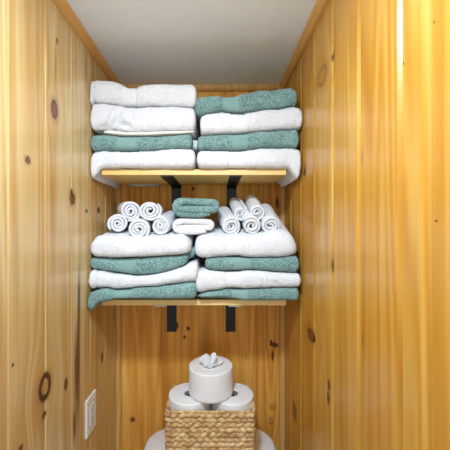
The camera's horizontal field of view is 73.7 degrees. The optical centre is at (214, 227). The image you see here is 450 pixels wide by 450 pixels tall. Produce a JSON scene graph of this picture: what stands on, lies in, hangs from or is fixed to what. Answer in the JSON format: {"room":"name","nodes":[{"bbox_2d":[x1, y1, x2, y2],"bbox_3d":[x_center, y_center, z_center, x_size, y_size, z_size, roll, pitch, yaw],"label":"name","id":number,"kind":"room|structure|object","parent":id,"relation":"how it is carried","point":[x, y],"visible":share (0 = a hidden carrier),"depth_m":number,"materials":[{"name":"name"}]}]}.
{"room":"bathroom","nodes":[
{"label":"bathroom","id":0,"kind":"room"},
{"bbox_2d":[0,0,115,449],"bbox_3d":[-0.437,0.487,0.603,0.040,2.225,1.445,0,0,0],"label":"wall","id":1,"kind":"structure","parent":0,"point":[55,350],"depth_m":0.75,"materials":[{"name":"brown wood"}]},
{"bbox_2d":[52,0,120,83],"bbox_3d":[-0.406,-0.594,0.583,0.022,0.022,1.405,0,0,0],"label":"trim","id":2,"kind":"structure","parent":1,"relation":"attached to","point":[63,6],"depth_m":0.92,"materials":[{"name":"brown wood"}]},
{"bbox_2d":[85,389,95,438],"bbox_3d":[-0.413,0.620,1.002,0.009,0.123,0.077,0,0,0],"label":"electrical outlet","id":3,"kind":"object","parent":1,"relation":"attached to","point":[90,404],"visible":1,"depth_m":0.99,"materials":[{"name":"white plastic"}]},
{"bbox_2d":[90,400,94,426],"bbox_3d":[-0.411,0.620,1.002,0.004,0.069,0.035,0,0,0],"label":"receptacle","id":4,"kind":"object","parent":3,"relation":"attached to","point":[92,402],"depth_m":1.00,"materials":[{"name":"white plastic"}]},
{"bbox_2d":[66,0,316,83],"bbox_3d":[-0.062,-0.630,0.603,0.790,0.050,1.445,0,0,0],"label":"ceiling","id":5,"kind":"structure","parent":0,"point":[141,41],"depth_m":0.95,"materials":[{"name":"paint"}]},
{"bbox_2d":[122,92,278,449],"bbox_3d":[-0.062,0.487,1.305,0.710,2.225,0.040,0,0,0],"label":"wall","id":6,"kind":"structure","parent":0,"point":[155,359],"depth_m":1.28,"materials":[{"name":"brown wood"}]},
{"bbox_2d":[116,184,121,449],"bbox_3d":[-0.407,0.507,1.275,0.020,2.185,0.020,0,0,0],"label":"trim","id":7,"kind":"structure","parent":6,"relation":"attached to","point":[119,189],"depth_m":1.27,"materials":[{"name":"brown wood"}]},
{"bbox_2d":[102,292,285,331],"bbox_3d":[-0.072,0.343,1.150,0.627,0.199,0.268,0,0,0],"label":"wooden shelf","id":8,"kind":"object","parent":6,"relation":"attached to","point":[171,304],"visible":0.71,"depth_m":1.02,"materials":[{"name":"brown wood"}]},
{"bbox_2d":[87,281,197,309],"bbox_3d":[-0.237,0.225,1.114,0.357,0.093,0.293,0,0,0],"label":"bath towel","id":9,"kind":"object","parent":8,"relation":"on","point":[183,290],"visible":0.53,"depth_m":0.97,"materials":[{"name":"teal fabric"}]},
{"bbox_2d":[88,256,201,288],"bbox_3d":[-0.235,0.157,1.118,0.362,0.093,0.286,0,0,0],"label":"bath towel","id":10,"kind":"object","parent":9,"relation":"on","point":[187,272],"visible":0.66,"depth_m":0.98,"materials":[{"name":"white fabric"}]},
{"bbox_2d":[90,246,195,274],"bbox_3d":[-0.242,0.112,1.124,0.349,0.091,0.275,0,0,0],"label":"bath towel","id":11,"kind":"object","parent":10,"relation":"on","point":[138,265],"visible":0.66,"depth_m":0.99,"materials":[{"name":"teal fabric"}]},
{"bbox_2d":[90,225,194,257],"bbox_3d":[-0.248,0.044,1.116,0.337,0.111,0.290,0,0,0],"label":"bath towel","id":12,"kind":"object","parent":11,"relation":"on","point":[112,243],"visible":0.7,"depth_m":0.98,"materials":[{"name":"white fabric"}]},
{"bbox_2d":[107,214,128,231],"bbox_3d":[-0.357,-0.021,1.114,0.071,0.069,0.184,0,0,-14],"label":"rolled towel","id":13,"kind":"object","parent":12,"relation":"on","point":[117,222],"visible":0.98,"depth_m":1.03,"materials":[{"name":"white fabric"}]},
{"bbox_2d":[117,201,139,221],"bbox_3d":[-0.325,-0.063,1.129,0.071,0.083,0.188,0,0,-22],"label":"rolled towel","id":14,"kind":"object","parent":13,"relation":"on","point":[130,210],"visible":0.95,"depth_m":1.05,"materials":[{"name":"white fabric"}]},
{"bbox_2d":[128,216,151,236],"bbox_3d":[-0.272,-0.009,1.104,0.074,0.085,0.190,0,0,-10],"label":"rolled towel","id":15,"kind":"object","parent":12,"relation":"on","point":[139,227],"visible":0.93,"depth_m":1.02,"materials":[{"name":"white fabric"}]},
{"bbox_2d":[139,202,163,220],"bbox_3d":[-0.234,-0.060,1.120,0.082,0.071,0.170,0,0,-8],"label":"rolled towel","id":16,"kind":"object","parent":15,"relation":"on","point":[148,211],"visible":0.94,"depth_m":1.04,"materials":[{"name":"white fabric"}]},
{"bbox_2d":[152,211,179,234],"bbox_3d":[-0.176,-0.023,1.108,0.064,0.092,0.181,0,0,7],"label":"rolled towel","id":17,"kind":"object","parent":12,"relation":"on","point":[163,224],"visible":0.9,"depth_m":1.03,"materials":[{"name":"white fabric"}]},
{"bbox_2d":[172,218,214,234],"bbox_3d":[-0.079,-0.005,1.110,0.147,0.059,0.187,0,0,-4],"label":"folded washcloth","id":18,"kind":"object","parent":12,"relation":"on","point":[187,226],"visible":1,"depth_m":1.02,"materials":[{"name":"white fabric"}]},
{"bbox_2d":[172,198,219,217],"bbox_3d":[-0.070,-0.074,1.107,0.165,0.079,0.195,0,0,-4],"label":"folded washcloth","id":19,"kind":"object","parent":18,"relation":"on","point":[182,207],"visible":1,"depth_m":1.02,"materials":[{"name":"teal fabric"}]},
{"bbox_2d":[198,286,298,300],"bbox_3d":[0.112,0.220,1.123,0.337,0.048,0.276,0,0,0],"label":"bath towel","id":20,"kind":"object","parent":8,"relation":"on","point":[268,293],"visible":0.51,"depth_m":0.99,"materials":[{"name":"teal fabric"}]},
{"bbox_2d":[196,262,300,291],"bbox_3d":[0.110,0.177,1.122,0.353,0.080,0.280,0,0,0],"label":"bath towel","id":21,"kind":"object","parent":20,"relation":"on","point":[207,279],"visible":0.64,"depth_m":0.99,"materials":[{"name":"white fabric"}]},
{"bbox_2d":[205,255,298,271],"bbox_3d":[0.124,0.121,1.123,0.317,0.057,0.275,0,0,0],"label":"bath towel","id":22,"kind":"object","parent":21,"relation":"on","point":[290,263],"visible":0.68,"depth_m":0.99,"materials":[{"name":"teal fabric"}]},
{"bbox_2d":[195,214,296,257],"bbox_3d":[0.104,0.016,1.122,0.352,0.171,0.278,0,0,0],"label":"bath towel","id":23,"kind":"object","parent":22,"relation":"on","point":[215,242],"visible":0.81,"depth_m":0.99,"materials":[{"name":"white fabric"}]},
{"bbox_2d":[216,206,239,233],"bbox_3d":[0.046,-0.029,1.121,0.066,0.116,0.200,0,0,-7],"label":"rolled towel","id":24,"kind":"object","parent":23,"relation":"on","point":[229,223],"visible":1,"depth_m":1.04,"materials":[{"name":"white fabric"}]},
{"bbox_2d":[229,197,248,220],"bbox_3d":[0.089,-0.076,1.138,0.054,0.104,0.193,0,0,-4],"label":"rolled towel","id":25,"kind":"object","parent":24,"relation":"on","point":[237,205],"visible":0.98,"depth_m":1.06,"materials":[{"name":"white fabric"}]},
{"bbox_2d":[241,214,260,233],"bbox_3d":[0.126,-0.030,1.109,0.063,0.101,0.194,0,0,0],"label":"rolled towel","id":26,"kind":"object","parent":23,"relation":"on","point":[251,223],"visible":0.82,"depth_m":1.02,"materials":[{"name":"white fabric"}]},
{"bbox_2d":[243,194,264,219],"bbox_3d":[0.144,-0.081,1.132,0.059,0.109,0.201,0,0,0],"label":"rolled towel","id":27,"kind":"object","parent":26,"relation":"on","point":[254,207],"visible":0.96,"depth_m":1.05,"materials":[{"name":"white fabric"}]},
{"bbox_2d":[259,203,279,231],"bbox_3d":[0.195,-0.037,1.111,0.066,0.120,0.202,0,0,2],"label":"rolled towel","id":28,"kind":"object","parent":23,"relation":"on","point":[270,220],"visible":0.8,"depth_m":1.02,"materials":[{"name":"white fabric"}]},
{"bbox_2d":[102,169,285,217],"bbox_3d":[-0.072,-0.111,1.151,0.627,0.177,0.266,0,0,0],"label":"wooden shelf","id":29,"kind":"object","parent":6,"relation":"attached to","point":[174,178],"visible":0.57,"depth_m":1.05,"materials":[{"name":"brown wood"}]},
{"bbox_2d":[91,149,197,187],"bbox_3d":[-0.240,-0.215,1.127,0.354,0.104,0.285,0,0,0],"label":"bath towel","id":30,"kind":"object","parent":29,"relation":"on","point":[171,158],"visible":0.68,"depth_m":0.99,"materials":[{"name":"white fabric"}]},
{"bbox_2d":[91,134,198,157],"bbox_3d":[-0.237,-0.285,1.124,0.359,0.060,0.273,0,0,0],"label":"bath towel","id":31,"kind":"object","parent":30,"relation":"on","point":[108,143],"visible":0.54,"depth_m":0.99,"materials":[{"name":"teal fabric"}]},
{"bbox_2d":[90,104,199,140],"bbox_3d":[-0.239,-0.363,1.118,0.356,0.110,0.287,0,0,0],"label":"bath towel","id":32,"kind":"object","parent":31,"relation":"on","point":[105,119],"visible":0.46,"depth_m":0.99,"materials":[{"name":"white fabric"}]},
{"bbox_2d":[90,80,197,118],"bbox_3d":[-0.237,-0.449,1.122,0.357,0.093,0.278,0,0,0],"label":"bath towel","id":33,"kind":"object","parent":32,"relation":"on","point":[101,92],"visible":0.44,"depth_m":0.99,"materials":[{"name":"white fabric"}]},
{"bbox_2d":[197,148,300,187],"bbox_3d":[0.114,-0.217,1.123,0.352,0.104,0.276,0,0,0],"label":"bath towel","id":34,"kind":"object","parent":29,"relation":"on","point":[288,159],"visible":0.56,"depth_m":0.99,"materials":[{"name":"white fabric"}]},
{"bbox_2d":[197,130,298,151],"bbox_3d":[0.111,-0.295,1.124,0.342,0.072,0.275,0,0,0],"label":"bath towel","id":35,"kind":"object","parent":34,"relation":"on","point":[280,139],"visible":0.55,"depth_m":0.99,"materials":[{"name":"teal fabric"}]},
{"bbox_2d":[200,107,302,135],"bbox_3d":[0.120,-0.359,1.123,0.343,0.097,0.276,0,0,0],"label":"bath towel","id":36,"kind":"object","parent":35,"relation":"on","point":[291,118],"visible":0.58,"depth_m":0.99,"materials":[{"name":"white fabric"}]},
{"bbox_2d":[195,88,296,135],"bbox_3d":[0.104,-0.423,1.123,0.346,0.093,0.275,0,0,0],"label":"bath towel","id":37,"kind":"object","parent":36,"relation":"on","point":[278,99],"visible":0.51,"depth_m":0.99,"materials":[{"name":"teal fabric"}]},
{"bbox_2d":[121,84,279,91],"bbox_3d":[-0.062,-0.594,1.274,0.710,0.022,0.022,0,0,0],"label":"trim","id":38,"kind":"structure","parent":6,"relation":"attached to","point":[199,87],"depth_m":1.26,"materials":[{"name":"brown wood"}]},
{"bbox_2d":[279,185,283,449],"bbox_3d":[0.283,0.507,1.275,0.020,2.185,0.020,0,0,0],"label":"trim","id":39,"kind":"structure","parent":6,"relation":"attached to","point":[281,190],"depth_m":1.27,"materials":[{"name":"brown wood"}]},
{"bbox_2d":[284,0,449,449],"bbox_3d":[0.313,0.487,0.603,0.040,2.225,1.445,0,0,0],"label":"wall","id":40,"kind":"structure","parent":0,"point":[367,209],"depth_m":0.55,"materials":[{"name":"brown wood"}]},
{"bbox_2d":[279,0,328,88],"bbox_3d":[0.282,-0.594,0.583,0.022,0.022,1.405,0,0,0],"label":"trim","id":41,"kind":"structure","parent":40,"relation":"attached to","point":[320,5],"depth_m":0.93,"materials":[{"name":"brown wood"}]},
{"bbox_3d":[-0.062,1.625,0.603,0.790,0.050,1.445,0,0,0],"label":"floor","id":42,"kind":"structure","parent":0,"visible":0},
{"bbox_2d":[144,428,275,449],"bbox_3d":[-0.019,1.208,0.912,0.494,0.784,0.704,0,0,0],"label":"toilet","id":43,"kind":"object","parent":42,"relation":"on","point":[263,441],"visible":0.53,"depth_m":1.15,"materials":[{"name":"white ceramic"}]},
{"bbox_2d":[164,385,255,449],"bbox_3d":[-0.015,0.714,1.084,0.312,0.210,0.181,0,0,0],"label":"woven basket","id":44,"kind":"object","parent":43,"relation":"on","point":[184,430],"visible":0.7,"depth_m":1.00,"materials":[{"name":"woven wicker"}]},
{"bbox_2d":[168,383,210,410],"bbox_3d":[-0.090,0.646,1.083,0.154,0.106,0.152,0,0,0],"label":"toilet paper roll","id":45,"kind":"object","parent":44,"relation":"on","point":[179,398],"visible":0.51,"depth_m":1.04,"materials":[{"name":"white paper"}]},
{"bbox_2d":[189,352,232,403],"bbox_3d":[-0.015,0.527,1.088,0.160,0.132,0.163,0,0,0],"label":"toilet paper roll","id":46,"kind":"object","parent":45,"relation":"on","point":[210,376],"visible":1,"depth_m":1.03,"materials":[{"name":"white paper"}]},
{"bbox_2d":[211,382,252,410],"bbox_3d":[0.062,0.646,1.083,0.153,0.106,0.154,0,0,0],"label":"toilet paper roll","id":47,"kind":"object","parent":44,"relation":"on","point":[241,398],"visible":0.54,"depth_m":1.04,"materials":[{"name":"white paper"}]}
]}

